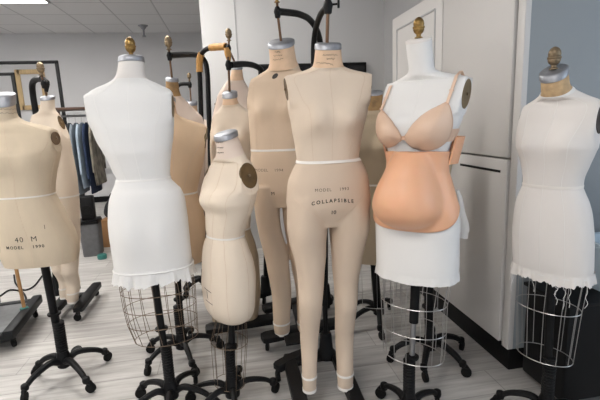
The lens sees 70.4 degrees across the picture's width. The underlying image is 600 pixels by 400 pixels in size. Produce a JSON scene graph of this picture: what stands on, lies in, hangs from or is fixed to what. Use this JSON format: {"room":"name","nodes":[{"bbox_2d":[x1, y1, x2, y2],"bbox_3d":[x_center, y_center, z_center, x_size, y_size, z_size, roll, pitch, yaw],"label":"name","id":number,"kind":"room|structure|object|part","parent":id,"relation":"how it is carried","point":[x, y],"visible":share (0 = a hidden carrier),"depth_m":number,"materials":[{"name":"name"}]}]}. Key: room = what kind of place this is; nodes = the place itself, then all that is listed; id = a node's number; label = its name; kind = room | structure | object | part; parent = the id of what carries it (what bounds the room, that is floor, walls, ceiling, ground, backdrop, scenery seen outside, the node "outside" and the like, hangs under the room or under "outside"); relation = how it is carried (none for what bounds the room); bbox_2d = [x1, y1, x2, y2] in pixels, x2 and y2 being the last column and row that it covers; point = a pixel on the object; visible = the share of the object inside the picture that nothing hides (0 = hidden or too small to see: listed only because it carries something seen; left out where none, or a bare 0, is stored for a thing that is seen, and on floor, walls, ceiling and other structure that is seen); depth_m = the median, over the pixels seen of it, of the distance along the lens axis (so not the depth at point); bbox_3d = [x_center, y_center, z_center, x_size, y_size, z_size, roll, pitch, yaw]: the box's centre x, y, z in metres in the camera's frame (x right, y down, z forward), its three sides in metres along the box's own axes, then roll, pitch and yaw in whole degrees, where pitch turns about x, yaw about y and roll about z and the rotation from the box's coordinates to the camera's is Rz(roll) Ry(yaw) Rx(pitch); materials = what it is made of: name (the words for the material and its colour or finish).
{"room":"design studio","nodes":[
{"label":"design studio","id":0,"kind":"room"},
{"bbox_2d":[0,0,200,33],"bbox_3d":[-1.081,-1.874,1.429,8.200,0.100,12.600,-4,11,-9],"label":"ceiling","id":1,"kind":"structure","parent":0,"point":[60,16],"depth_m":6.10,"materials":[{"name":"tile"}]},
{"bbox_2d":[0,0,50,3],"bbox_3d":[-3.668,-2.367,4.922,1.220,0.020,0.610,-4,11,-9],"label":"recessed light","id":2,"kind":"object","parent":1,"relation":"in","point":[1,1],"visible":1,"depth_m":5.22,"materials":[{"name":"grey"}]},
{"bbox_2d":[0,0,46,2],"bbox_3d":[-3.668,-2.369,4.922,1.170,0.008,0.560,-4,11,-9],"label":"diffuser","id":3,"kind":"object","parent":2,"relation":"attached to","point":[1,1],"depth_m":5.20,"materials":[{"name":"white plastic"}]},
{"bbox_2d":[138,24,147,36],"bbox_3d":[-2.484,-2.681,6.748,0.150,0.170,0.150,-4,11,-9],"label":"sprinkler","id":4,"kind":"object","parent":1,"relation":"attached to","point":[142,26],"visible":1,"depth_m":6.72,"materials":[{"name":"metal"}]},
{"bbox_2d":[138,24,147,29],"bbox_3d":[-2.486,-2.735,6.738,0.150,0.060,0.150,-4,11,-9],"label":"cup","id":5,"kind":"object","parent":4,"relation":"on","point":[142,26],"depth_m":6.71,"materials":[{"name":"metal"}]},
{"bbox_2d":[0,32,206,196],"bbox_3d":[-2.080,-1.505,7.715,8.200,2.870,0.200,-4,11,-9],"label":"wall","id":6,"kind":"structure","parent":0,"point":[87,61],"depth_m":7.24,"materials":[{"name":"grey paint"}]},
{"bbox_2d":[94,196,108,201],"bbox_3d":[-3.664,-0.006,7.596,4.400,0.100,0.016,-4,11,-9],"label":"baseboard","id":7,"kind":"structure","parent":6,"relation":"attached to","point":[101,198],"depth_m":7.61,"materials":[{"name":"black plastic"}]},
{"bbox_2d":[199,0,383,247],"bbox_3d":[0.346,-0.986,4.421,2.557,2.870,0.200,-4,11,-9],"label":"wall","id":8,"kind":"structure","parent":0,"point":[358,25],"depth_m":4.12,"materials":[{"name":"paint"}]},
{"bbox_2d":[233,0,237,60],"bbox_3d":[-0.579,-0.899,4.167,0.008,2.870,0.008,-4,11,-9],"label":"trim","id":9,"kind":"structure","parent":8,"relation":"attached to","point":[233,0],"depth_m":4.03,"materials":[{"name":"paint"}]},
{"bbox_2d":[258,62,365,74],"bbox_3d":[0.139,-1.049,4.236,1.082,0.600,0.063,-4,11,-9],"label":"wall screen","id":10,"kind":"object","parent":8,"relation":"attached to","point":[358,66],"visible":0.14,"depth_m":4.21,"materials":[{"name":"black plastic"}]},
{"bbox_3d":[0.144,-1.044,4.208,1.042,0.560,0.004,-4,11,-9],"label":"glass","id":11,"kind":"part","parent":10,"relation":"part of","materials":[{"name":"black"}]},
{"bbox_2d":[0,202,599,399],"bbox_3d":[-0.959,1.042,1.979,8.200,0.100,12.600,-4,11,-9],"label":"floor","id":12,"kind":"structure","parent":0,"point":[102,324],"depth_m":2.45,"materials":[{"name":"grey wood"}]},
{"bbox_2d":[0,72,21,118],"bbox_3d":[-3.163,-0.380,4.582,0.447,1.909,0.400,-4,11,-9],"label":"frame","id":13,"kind":"object","parent":12,"relation":"on","point":[12,74],"visible":0.29,"depth_m":4.46,"materials":[{"name":"black plastic"}]},
{"bbox_2d":[0,289,26,298],"bbox_3d":[-2.267,0.778,3.357,0.183,0.014,0.487,-10,13,-34],"label":"cable","id":14,"kind":"object","parent":12,"relation":"on","point":[3,293],"visible":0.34,"depth_m":3.48,"materials":[{"name":"black rubber"}]},
{"bbox_2d":[0,295,42,346],"bbox_3d":[-2.084,0.568,2.675,0.614,0.665,0.576,-5,11,-15],"label":"platform","id":15,"kind":"object","parent":12,"relation":"on","point":[13,319],"visible":1,"depth_m":2.77,"materials":[{"name":"black metal"}]},
{"bbox_3d":[-2.002,0.840,2.475,0.550,0.050,0.050,-5,11,-15],"label":"rail","id":16,"kind":"part","parent":15,"relation":"part of","materials":[{"name":"black metal"}]},
{"bbox_3d":[-2.143,0.753,2.964,0.550,0.050,0.050,-5,11,-15],"label":"rail","id":17,"kind":"part","parent":15,"relation":"part of","materials":[{"name":"black"}]},
{"bbox_2d":[14,269,28,309],"bbox_3d":[-1.858,0.517,2.806,0.050,0.462,0.079,-12,15,-43],"label":"wooden pole","id":18,"kind":"object","parent":15,"relation":"on","point":[22,299],"visible":0.51,"depth_m":2.81,"materials":[{"name":"brown wood"}]},
{"bbox_2d":[13,274,41,290],"bbox_3d":[-2.392,0.708,3.754,0.218,0.014,0.529,-10,13,-36],"label":"cable","id":19,"kind":"object","parent":12,"relation":"on","point":[36,283],"visible":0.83,"depth_m":3.66,"materials":[{"name":"black rubber"}]},
{"bbox_2d":[0,60,66,124],"bbox_3d":[-3.434,-0.609,5.266,1.110,2.128,0.500,-4,11,-9],"label":"picture frame","id":20,"kind":"object","parent":12,"relation":"on","point":[24,71],"visible":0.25,"depth_m":5.15,"materials":[{"name":"black plastic"}]},
{"bbox_2d":[0,92,111,399],"bbox_3d":[-1.300,0.224,2.103,0.458,1.487,0.353,-4,11,-8],"label":"dress form","id":21,"kind":"object","parent":12,"relation":"on","point":[37,231],"visible":1,"depth_m":2.02,"materials":[{"name":"fabric"}]},
{"bbox_3d":[-1.311,0.875,2.159,0.040,0.082,0.218,3,12,26],"label":"leg","id":22,"kind":"part","parent":21,"relation":"part of","materials":[{"name":"black metal"}]},
{"bbox_3d":[-1.344,0.855,2.274,0.162,0.082,0.040,-1,11,7],"label":"leg","id":23,"kind":"part","parent":21,"relation":"part of","materials":[{"name":"black metal"}]},
{"bbox_3d":[-1.287,0.540,2.208,0.063,0.589,0.040,0,11,11],"label":"post","id":24,"kind":"part","parent":21,"relation":"part of","materials":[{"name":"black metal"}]},
{"bbox_3d":[-1.186,-0.298,2.054,0.017,0.063,0.111,-4,11,-8],"label":"arm plate","id":25,"kind":"part","parent":21,"relation":"part of","materials":[{"name":"brown wood"}]},
{"bbox_3d":[-1.151,0.864,2.182,0.246,0.082,0.040,6,13,37],"label":"leg","id":26,"kind":"part","parent":21,"relation":"part of","materials":[{"name":"black metal"}]},
{"bbox_3d":[-1.167,0.837,2.332,0.209,0.082,0.040,-10,13,-36],"label":"leg","id":27,"kind":"part","parent":21,"relation":"part of","materials":[{"name":"black metal"}]},
{"bbox_2d":[29,62,101,320],"bbox_3d":[-1.699,-0.044,2.963,0.348,1.727,0.521,-6,11,-17],"label":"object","id":28,"kind":"object","parent":12,"relation":"on","point":[65,277],"visible":0.5,"depth_m":2.83,"materials":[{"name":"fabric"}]},
{"bbox_3d":[-1.558,-0.503,2.765,0.036,0.090,0.064,-2,11,0],"label":"arm plate","id":29,"kind":"part","parent":28,"relation":"part of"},
{"bbox_3d":[-1.718,0.710,3.126,0.073,0.040,0.449,-4,11,-9],"label":"rail","id":30,"kind":"part","parent":28,"relation":"part of","materials":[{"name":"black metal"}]},
{"bbox_3d":[-1.559,0.703,3.127,0.073,0.040,0.500,-4,11,-10],"label":"rail","id":31,"kind":"part","parent":28,"relation":"part of","materials":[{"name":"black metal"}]},
{"bbox_2d":[55,107,86,117],"bbox_3d":[-2.328,-0.285,4.901,0.808,1.536,0.360,-4,11,-9],"label":"clothes rack","id":32,"kind":"object","parent":12,"relation":"on","point":[58,110],"visible":0.1,"depth_m":4.64,"materials":[{"name":"brown wood"}]},
{"bbox_2d":[55,107,84,111],"bbox_3d":[-2.359,-1.025,4.762,0.808,0.028,0.360,-4,11,-9],"label":"shelf","id":33,"kind":"object","parent":32,"relation":"attached to","point":[61,108],"depth_m":4.58,"materials":[{"name":"brown wood"}]},
{"bbox_3d":[-2.356,-0.951,4.776,0.808,0.026,0.026,-4,11,-9],"label":"rail","id":34,"kind":"part","parent":32,"relation":"part of","materials":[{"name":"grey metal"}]},
{"bbox_2d":[65,114,84,196],"bbox_3d":[-2.566,-0.474,4.825,0.065,0.979,0.470,-4,11,-9],"label":"shirt","id":35,"kind":"object","parent":32,"relation":"hanging from","point":[68,124],"visible":0.17,"depth_m":4.71,"materials":[{"name":"fabric"}]},
{"bbox_2d":[69,114,89,194],"bbox_3d":[-2.507,-0.524,4.826,0.059,0.885,0.470,-4,11,-9],"label":"shirt","id":36,"kind":"object","parent":32,"relation":"hanging from","point":[72,129],"visible":0.4,"depth_m":4.70,"materials":[{"name":"fabric"}]},
{"bbox_2d":[75,114,90,187],"bbox_3d":[-2.447,-0.563,4.830,0.058,0.816,0.470,-4,11,-9],"label":"shirt","id":37,"kind":"object","parent":32,"relation":"hanging from","point":[86,182],"visible":0.56,"depth_m":4.69,"materials":[{"name":"fabric"}]},
{"bbox_2d":[82,121,101,193],"bbox_3d":[-2.376,-0.534,4.848,0.062,0.885,0.470,-4,11,-9],"label":"coat","id":38,"kind":"object","parent":32,"relation":"hanging from","point":[95,188],"visible":0.41,"depth_m":4.70,"materials":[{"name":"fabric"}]},
{"bbox_2d":[88,126,106,184],"bbox_3d":[-2.315,-0.584,4.849,0.066,0.793,0.470,-4,11,-9],"label":"jacket","id":39,"kind":"object","parent":32,"relation":"hanging from","point":[97,156],"visible":0.59,"depth_m":4.77,"materials":[{"name":"fabric"}]},
{"bbox_2d":[80,217,103,256],"bbox_3d":[-2.182,0.388,4.455,0.205,0.367,0.235,-5,11,-14],"label":"bin","id":40,"kind":"object","parent":12,"relation":"on","point":[91,232],"visible":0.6,"depth_m":4.37,"materials":[{"name":"grey plastic"}]},
{"bbox_2d":[79,195,100,222],"bbox_3d":[-2.195,0.083,4.398,0.190,0.252,0.200,-5,11,-15],"label":"speaker","id":41,"kind":"object","parent":40,"relation":"on","point":[87,204],"visible":0.94,"depth_m":4.34},
{"bbox_3d":[-2.190,0.201,4.420,0.190,0.012,0.200,-5,11,-15],"label":"board","id":42,"kind":"part","parent":41,"relation":"part of","materials":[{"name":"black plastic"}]},
{"bbox_2d":[97,253,106,259],"bbox_3d":[-2.006,0.573,4.309,0.090,0.045,0.090,-4,11,-9],"label":"tape roll","id":43,"kind":"object","parent":12,"relation":"on","point":[102,256],"visible":1,"depth_m":4.28,"materials":[{"name":"teal plastic"}]},
{"bbox_2d":[101,217,109,246],"bbox_3d":[-2.058,0.347,4.808,0.285,0.308,0.247,-3,11,-4],"label":"cardboard box","id":44,"kind":"object","parent":12,"relation":"on","point":[104,221],"visible":0.04,"depth_m":4.69,"materials":[{"name":"brown cardboard"}]},
{"bbox_2d":[104,193,110,217],"bbox_3d":[-2.064,0.052,4.762,0.264,0.286,0.210,-8,12,-26],"label":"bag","id":45,"kind":"object","parent":44,"relation":"on","point":[107,202],"visible":0.23,"depth_m":4.67,"materials":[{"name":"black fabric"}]},
{"bbox_2d":[84,37,219,399],"bbox_3d":[-0.616,0.165,1.821,0.432,1.652,0.428,-4,11,-10],"label":"dress form","id":46,"kind":"object","parent":12,"relation":"on","point":[130,117],"visible":1,"depth_m":1.72,"materials":[{"name":"white fabric"}]},
{"bbox_3d":[-0.686,0.899,1.901,0.198,0.079,0.038,-10,13,-33],"label":"leg","id":47,"kind":"part","parent":46,"relation":"part of","materials":[{"name":"black metal"}]},
{"bbox_3d":[-0.692,0.877,2.018,0.198,0.079,0.037,4,12,30],"label":"leg","id":48,"kind":"part","parent":46,"relation":"part of","materials":[{"name":"black metal"}]},
{"bbox_3d":[-0.628,0.549,1.915,0.065,0.627,0.031,6,14,39],"label":"post","id":49,"kind":"part","parent":46,"relation":"part of","materials":[{"name":"black metal"}]},
{"bbox_3d":[-0.569,0.902,1.858,0.038,0.079,0.198,-5,11,-15],"label":"leg","id":50,"kind":"part","parent":46,"relation":"part of","materials":[{"name":"black metal"}]},
{"bbox_3d":[-0.534,-0.389,1.768,0.019,0.091,0.095,-4,11,-10],"label":"arm plate","id":51,"kind":"part","parent":46,"relation":"part of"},
{"bbox_3d":[-0.559,0.863,2.064,0.038,0.079,0.198,2,11,21],"label":"leg","id":52,"kind":"part","parent":46,"relation":"part of","materials":[{"name":"black metal"}]},
{"bbox_3d":[-0.487,0.881,1.952,0.197,0.079,0.037,-1,11,5],"label":"leg","id":53,"kind":"part","parent":46,"relation":"part of","materials":[{"name":"black metal"}]},
{"bbox_2d":[144,97,223,375],"bbox_3d":[-0.687,0.182,2.294,0.450,1.449,0.458,-4,11,-9],"label":"dress form","id":54,"kind":"object","parent":12,"relation":"on","point":[190,138],"visible":0.46,"depth_m":2.25,"materials":[{"name":"fabric"}]},
{"bbox_3d":[-0.749,0.822,2.320,0.038,0.081,0.208,8,15,44],"label":"leg","id":55,"kind":"part","parent":54,"relation":"part of","materials":[{"name":"black metal"}]},
{"bbox_3d":[-0.776,0.800,2.440,0.208,0.081,0.038,2,11,20],"label":"leg","id":56,"kind":"part","parent":54,"relation":"part of","materials":[{"name":"black metal"}]},
{"bbox_3d":[-0.680,0.537,2.387,0.036,0.482,0.084,-3,11,-1],"label":"post","id":57,"kind":"part","parent":54,"relation":"part of","materials":[{"name":"black metal"}]},
{"bbox_3d":[-0.612,0.820,2.302,0.037,0.081,0.208,-8,12,-29],"label":"leg","id":58,"kind":"part","parent":54,"relation":"part of","materials":[{"name":"black metal"}]},
{"bbox_3d":[-0.668,0.782,2.513,0.037,0.081,0.208,-2,11,1],"label":"leg","id":59,"kind":"part","parent":54,"relation":"part of","materials":[{"name":"black metal"}]},
{"bbox_3d":[-0.561,0.792,2.438,0.208,0.081,0.037,-6,11,-19],"label":"leg","id":60,"kind":"part","parent":54,"relation":"part of","materials":[{"name":"black metal"}]},
{"bbox_2d":[164,36,211,195],"bbox_3d":[-0.757,-0.195,3.191,0.407,1.863,1.042,0,11,13],"label":"dress form","id":61,"kind":"object","parent":12,"relation":"on","point":[184,109],"visible":0.28,"depth_m":2.82,"materials":[{"name":"fabric"}]},
{"bbox_3d":[-0.836,-0.878,2.741,0.014,0.178,0.024,-8,12,-28],"label":"hanger rod","id":62,"kind":"part","parent":61,"relation":"part of","materials":[{"name":"grey metal"}]},
{"bbox_2d":[178,73,207,261],"bbox_3d":[-1.057,-0.244,3.846,0.680,1.741,0.455,-6,11,-19],"label":"dress form","id":63,"kind":"object","parent":12,"relation":"on","point":[193,103],"visible":0.1,"depth_m":3.68,"materials":[{"name":"fabric"}]},
{"bbox_2d":[183,28,248,297],"bbox_3d":[-0.610,-0.210,3.095,0.735,1.917,0.343,2,11,21],"label":"dress form","id":64,"kind":"object","parent":12,"relation":"on","point":[237,81],"visible":0.33,"depth_m":2.87,"materials":[{"name":"fabric"}]},
{"bbox_3d":[-0.815,0.643,3.278,0.163,0.083,0.043,-9,13,-33],"label":"leg","id":65,"kind":"part","parent":64,"relation":"part of","materials":[{"name":"black metal"}]},
{"bbox_2d":[185,129,279,399],"bbox_3d":[-0.367,0.340,1.863,0.406,1.273,0.442,3,12,25],"label":"dress form","id":66,"kind":"object","parent":12,"relation":"on","point":[230,186],"visible":1,"depth_m":1.78,"materials":[{"name":"fabric"}]},
{"bbox_3d":[-0.424,0.872,1.989,0.207,0.078,0.038,1,11,16],"label":"leg","id":67,"kind":"part","parent":66,"relation":"part of","materials":[{"name":"black metal"}]},
{"bbox_3d":[-0.393,0.891,1.879,0.207,0.078,0.038,-12,15,-43],"label":"leg","id":68,"kind":"part","parent":66,"relation":"part of","materials":[{"name":"black metal"}]},
{"bbox_3d":[-0.310,0.664,1.935,0.031,0.366,0.051,6,14,39],"label":"post","id":69,"kind":"part","parent":66,"relation":"part of","materials":[{"name":"black metal"}]},
{"bbox_3d":[-0.282,0.892,1.850,0.038,0.078,0.207,-5,11,-13],"label":"leg","id":70,"kind":"part","parent":66,"relation":"part of","materials":[{"name":"black metal"}]},
{"bbox_3d":[-0.311,0.851,2.073,0.037,0.078,0.207,-2,11,0],"label":"leg","id":71,"kind":"part","parent":66,"relation":"part of","materials":[{"name":"black metal"}]},
{"bbox_3d":[-0.212,-0.100,1.738,0.039,0.105,0.090,6,14,39],"label":"arm plate","id":72,"kind":"part","parent":66,"relation":"part of","materials":[{"name":"brown wood"}]},
{"bbox_3d":[-0.207,0.860,2.006,0.207,0.078,0.038,-7,12,-25],"label":"leg","id":73,"kind":"part","parent":66,"relation":"part of","materials":[{"name":"black metal"}]},
{"bbox_2d":[205,57,272,341],"bbox_3d":[-0.390,-0.012,2.670,0.480,1.665,0.563,-4,11,-6],"label":"dress form","id":74,"kind":"object","parent":12,"relation":"on","point":[231,115],"visible":0.31,"depth_m":2.44,"materials":[{"name":"fabric"}]},
{"bbox_3d":[-0.402,-0.708,2.400,0.018,0.191,0.014,-1,11,5],"label":"hanger rod","id":75,"kind":"part","parent":74,"relation":"part of","materials":[{"name":"grey metal"}]},
{"bbox_3d":[-0.335,0.750,2.604,0.481,0.040,0.095,-5,11,-14],"label":"rail","id":76,"kind":"part","parent":74,"relation":"part of","materials":[{"name":"black metal"}]},
{"bbox_2d":[247,0,334,350],"bbox_3d":[-0.030,-0.134,2.475,0.511,1.949,0.649,-4,11,-6],"label":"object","id":77,"kind":"object","parent":12,"relation":"on","point":[273,153],"visible":0.62,"depth_m":2.19,"materials":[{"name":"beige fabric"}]},
{"bbox_3d":[-0.106,-0.897,2.140,0.024,0.186,0.013,-4,11,-9],"label":"hanger rod","id":78,"kind":"part","parent":77,"relation":"part of","materials":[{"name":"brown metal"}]},
{"bbox_3d":[-0.030,0.770,2.393,0.120,0.012,0.160,-4,11,-9],"label":"foot plate","id":79,"kind":"part","parent":77,"relation":"part of","materials":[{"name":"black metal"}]},
{"bbox_3d":[-0.012,0.687,2.866,0.496,0.040,0.095,-6,11,-19],"label":"rail","id":80,"kind":"part","parent":77,"relation":"part of","materials":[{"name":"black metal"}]},
{"bbox_3d":[0.024,0.756,2.493,0.516,0.040,0.095,-6,11,-18],"label":"rail","id":81,"kind":"part","parent":77,"relation":"part of","materials":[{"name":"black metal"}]},
{"bbox_2d":[273,0,371,399],"bbox_3d":[0.073,0.039,1.868,0.392,1.825,0.576,-6,11,-16],"label":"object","id":82,"kind":"object","parent":12,"relation":"on","point":[328,102],"visible":1,"depth_m":1.67,"materials":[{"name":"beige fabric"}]},
{"bbox_3d":[-0.049,-0.431,1.654,0.024,0.085,0.092,-4,11,-7],"label":"arm plate","id":83,"kind":"part","parent":82,"relation":"part of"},
{"bbox_3d":[-0.032,0.816,2.190,0.228,0.040,0.065,-11,14,-38],"label":"rail","id":84,"kind":"part","parent":82,"relation":"part of","materials":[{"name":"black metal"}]},
{"bbox_3d":[-0.018,0.857,1.968,0.065,0.040,0.530,-4,11,-9],"label":"rail","id":85,"kind":"part","parent":82,"relation":"part of","materials":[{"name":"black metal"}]},
{"bbox_3d":[0.106,-0.697,1.625,0.025,0.192,0.014,-4,11,-7],"label":"hanger rod","id":86,"kind":"part","parent":82,"relation":"part of","materials":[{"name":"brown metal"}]},
{"bbox_3d":[0.223,0.841,1.997,0.071,0.040,0.470,-4,11,-7],"label":"rail","id":87,"kind":"part","parent":82,"relation":"part of","materials":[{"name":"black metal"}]},
{"bbox_2d":[355,90,402,339],"bbox_3d":[0.458,0.083,2.578,0.387,1.444,0.513,1,11,16],"label":"dress form","id":88,"kind":"object","parent":12,"relation":"on","point":[371,154],"visible":0.23,"depth_m":2.33,"materials":[{"name":"fabric"}]},
{"bbox_3d":[0.429,0.682,2.798,0.040,0.082,0.209,-11,14,-38],"label":"leg","id":89,"kind":"part","parent":88,"relation":"part of","materials":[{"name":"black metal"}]},
{"bbox_3d":[0.398,0.709,2.664,0.208,0.082,0.040,-7,12,-24],"label":"leg","id":90,"kind":"part","parent":88,"relation":"part of","materials":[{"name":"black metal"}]},
{"bbox_3d":[0.460,0.485,2.589,0.048,0.423,0.155,2,12,22],"label":"post","id":91,"kind":"part","parent":88,"relation":"part of","materials":[{"name":"black metal"}]},
{"bbox_3d":[0.486,0.717,2.599,0.040,0.082,0.208,-1,11,8],"label":"leg","id":92,"kind":"part","parent":88,"relation":"part of","materials":[{"name":"black metal"}]},
{"bbox_3d":[0.562,0.675,2.806,0.040,0.082,0.208,4,13,31],"label":"leg","id":93,"kind":"part","parent":88,"relation":"part of","materials":[{"name":"black metal"}]},
{"bbox_2d":[375,17,472,399],"bbox_3d":[0.470,0.161,1.620,0.390,1.645,0.437,0,11,12],"label":"dress form","id":94,"kind":"object","parent":12,"relation":"on","point":[415,259],"visible":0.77,"depth_m":1.57,"materials":[{"name":"white fabric"}]},
{"bbox_3d":[0.418,0.854,1.893,0.038,0.079,0.207,-6,11,-19],"label":"leg","id":95,"kind":"part","parent":94,"relation":"part of","materials":[{"name":"black metal"}]},
{"bbox_3d":[0.462,0.448,1.725,0.046,0.424,0.022,-11,14,-38],"label":"post","id":96,"kind":"part","parent":94,"relation":"part of","materials":[{"name":"grey metal"}]},
{"bbox_3d":[0.464,0.379,1.716,0.051,0.245,0.036,-11,14,-38],"label":"post","id":97,"kind":"part","parent":94,"relation":"part of","materials":[{"name":"black metal"}]},
{"bbox_2d":[372,136,464,232],"bbox_3d":[0.418,-0.062,1.593,0.333,0.336,0.352,5,13,35],"label":"pregnancy belly","id":98,"kind":"object","parent":94,"relation":"attached to","point":[415,191],"visible":0.98,"depth_m":1.50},
{"bbox_2d":[376,71,464,150],"bbox_3d":[0.429,-0.324,1.565,0.298,0.274,0.241,5,13,35],"label":"sports bra","id":99,"kind":"object","parent":94,"relation":"on","point":[432,129],"visible":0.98,"depth_m":1.47,"materials":[{"name":"beige fabric"}]},
{"bbox_2d":[376,111,400,146],"bbox_3d":[0.311,-0.262,1.562,0.056,0.140,0.119,-8,12,-26],"label":"cup","id":100,"kind":"object","parent":99,"relation":"on","point":[388,134],"depth_m":1.54,"materials":[{"name":"beige fabric"}]},
{"bbox_2d":[405,103,452,149],"bbox_3d":[0.444,-0.250,1.467,0.160,0.160,0.071,0,11,15],"label":"cup","id":101,"kind":"object","parent":99,"relation":"on","point":[433,128],"depth_m":1.45,"materials":[{"name":"beige fabric"}]},
{"bbox_3d":[0.549,0.856,1.854,0.207,0.079,0.037,-11,13,-37],"label":"leg","id":102,"kind":"part","parent":94,"relation":"part of","materials":[{"name":"black metal"}]},
{"bbox_3d":[0.582,-0.375,1.500,0.028,0.103,0.107,5,13,35],"label":"arm plate","id":103,"kind":"part","parent":94,"relation":"part of","materials":[{"name":"brown wood"}]},
{"bbox_2d":[386,165,471,382],"bbox_3d":[0.713,0.199,2.145,0.439,1.356,0.384,-11,14,-38],"label":"dress form","id":104,"kind":"object","parent":12,"relation":"on","point":[466,371],"visible":0.09,"depth_m":2.23,"materials":[{"name":"metal"}]},
{"bbox_3d":[0.585,0.772,2.283,0.209,0.083,0.043,-3,11,-1],"label":"leg","id":105,"kind":"part","parent":104,"relation":"part of","materials":[{"name":"black metal"}]},
{"bbox_3d":[0.649,0.788,2.183,0.043,0.083,0.209,3,12,26],"label":"leg","id":106,"kind":"part","parent":104,"relation":"part of","materials":[{"name":"black metal"}]},
{"bbox_3d":[0.684,0.546,2.254,0.048,0.399,0.064,-8,12,-25],"label":"post","id":107,"kind":"part","parent":104,"relation":"part of","materials":[{"name":"black metal"}]},
{"bbox_3d":[0.763,0.782,2.191,0.043,0.083,0.209,-9,13,-33],"label":"leg","id":108,"kind":"part","parent":104,"relation":"part of","materials":[{"name":"black metal"}]},
{"bbox_3d":[0.807,0.756,2.319,0.209,0.083,0.043,-6,11,-18],"label":"leg","id":109,"kind":"part","parent":104,"relation":"part of","materials":[{"name":"black metal"}]},
{"bbox_2d":[393,0,599,369],"bbox_3d":[1.368,-0.281,2.753,1.040,2.020,1.475,-4,11,-9],"label":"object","id":110,"kind":"object","parent":12,"relation":"on","point":[504,46],"visible":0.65,"depth_m":2.11,"materials":[{"name":"white laminate"}]},
{"bbox_3d":[0.796,-0.374,2.994,0.006,1.692,0.597,-4,11,-9],"label":"molding","id":111,"kind":"part","parent":110,"relation":"part of","materials":[{"name":"paint"}]},
{"bbox_3d":[0.809,-0.375,2.997,0.022,1.860,0.765,-4,11,-9],"label":"door","id":112,"kind":"part","parent":110,"relation":"part of","materials":[{"name":"white laminate"}]},
{"bbox_3d":[0.950,0.209,2.396,0.022,0.925,0.637,-4,11,-9],"label":"door","id":113,"kind":"part","parent":110,"relation":"part of","materials":[{"name":"white paint"}]},
{"bbox_3d":[0.911,-0.709,2.223,0.022,0.925,0.637,-4,11,-9],"label":"door","id":114,"kind":"part","parent":110,"relation":"part of","materials":[{"name":"white laminate"}]},
{"bbox_3d":[1.006,-0.185,1.972,0.030,1.890,0.050,-4,11,-9],"label":"corner post","id":115,"kind":"part","parent":110,"relation":"part of","materials":[{"name":"white paint"}]},
{"bbox_3d":[1.510,-0.218,2.036,0.990,1.890,0.012,-4,11,-9],"label":"panel","id":116,"kind":"part","parent":110,"relation":"part of","materials":[{"name":"blue laminate"}]},
{"bbox_2d":[490,47,599,399],"bbox_3d":[0.962,0.207,1.611,0.414,1.517,0.331,4,13,32],"label":"dress form","id":117,"kind":"object","parent":12,"relation":"on","point":[558,132],"visible":1,"depth_m":1.54,"materials":[{"name":"beige fabric"}]},
{"bbox_3d":[0.943,0.844,1.828,0.188,0.079,0.037,7,14,41],"label":"leg","id":118,"kind":"part","parent":117,"relation":"part of","materials":[{"name":"black metal"}]},
{"bbox_3d":[1.001,0.527,1.708,0.032,0.612,0.049,-7,12,-24],"label":"post","id":119,"kind":"part","parent":117,"relation":"part of","materials":[{"name":"black metal"}]},
{"bbox_3d":[1.028,-0.278,1.461,0.077,0.100,0.016,-10,13,-36],"label":"arm plate","id":120,"kind":"part","parent":117,"relation":"part of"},
{"bbox_2d":[523,281,599,399],"bbox_3d":[1.415,0.634,1.974,0.660,0.507,0.280,-4,11,-9],"label":"trash bin","id":121,"kind":"object","parent":12,"relation":"on","point":[581,380],"visible":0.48,"depth_m":1.83,"materials":[{"name":"black plastic"}]},
{"bbox_3d":[1.405,0.394,1.929,0.660,0.018,0.280,-4,11,-9],"label":"lid","id":122,"kind":"part","parent":121,"relation":"part of","materials":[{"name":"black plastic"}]},
{"bbox_2d":[592,232,599,290],"bbox_3d":[1.474,0.271,1.918,0.425,0.219,0.215,-4,11,-9],"label":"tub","id":123,"kind":"object","parent":121,"relation":"on","point":[597,234],"visible":0.11,"depth_m":1.85,"materials":[{"name":"blue plastic"}]},
{"bbox_2d":[384,0,423,91],"bbox_3d":[1.010,-0.930,3.981,0.120,2.870,0.900,-4,11,-9],"label":"wall","id":124,"kind":"structure","parent":0,"point":[393,9],"depth_m":4.14,"materials":[{"name":"paint"}]}
]}

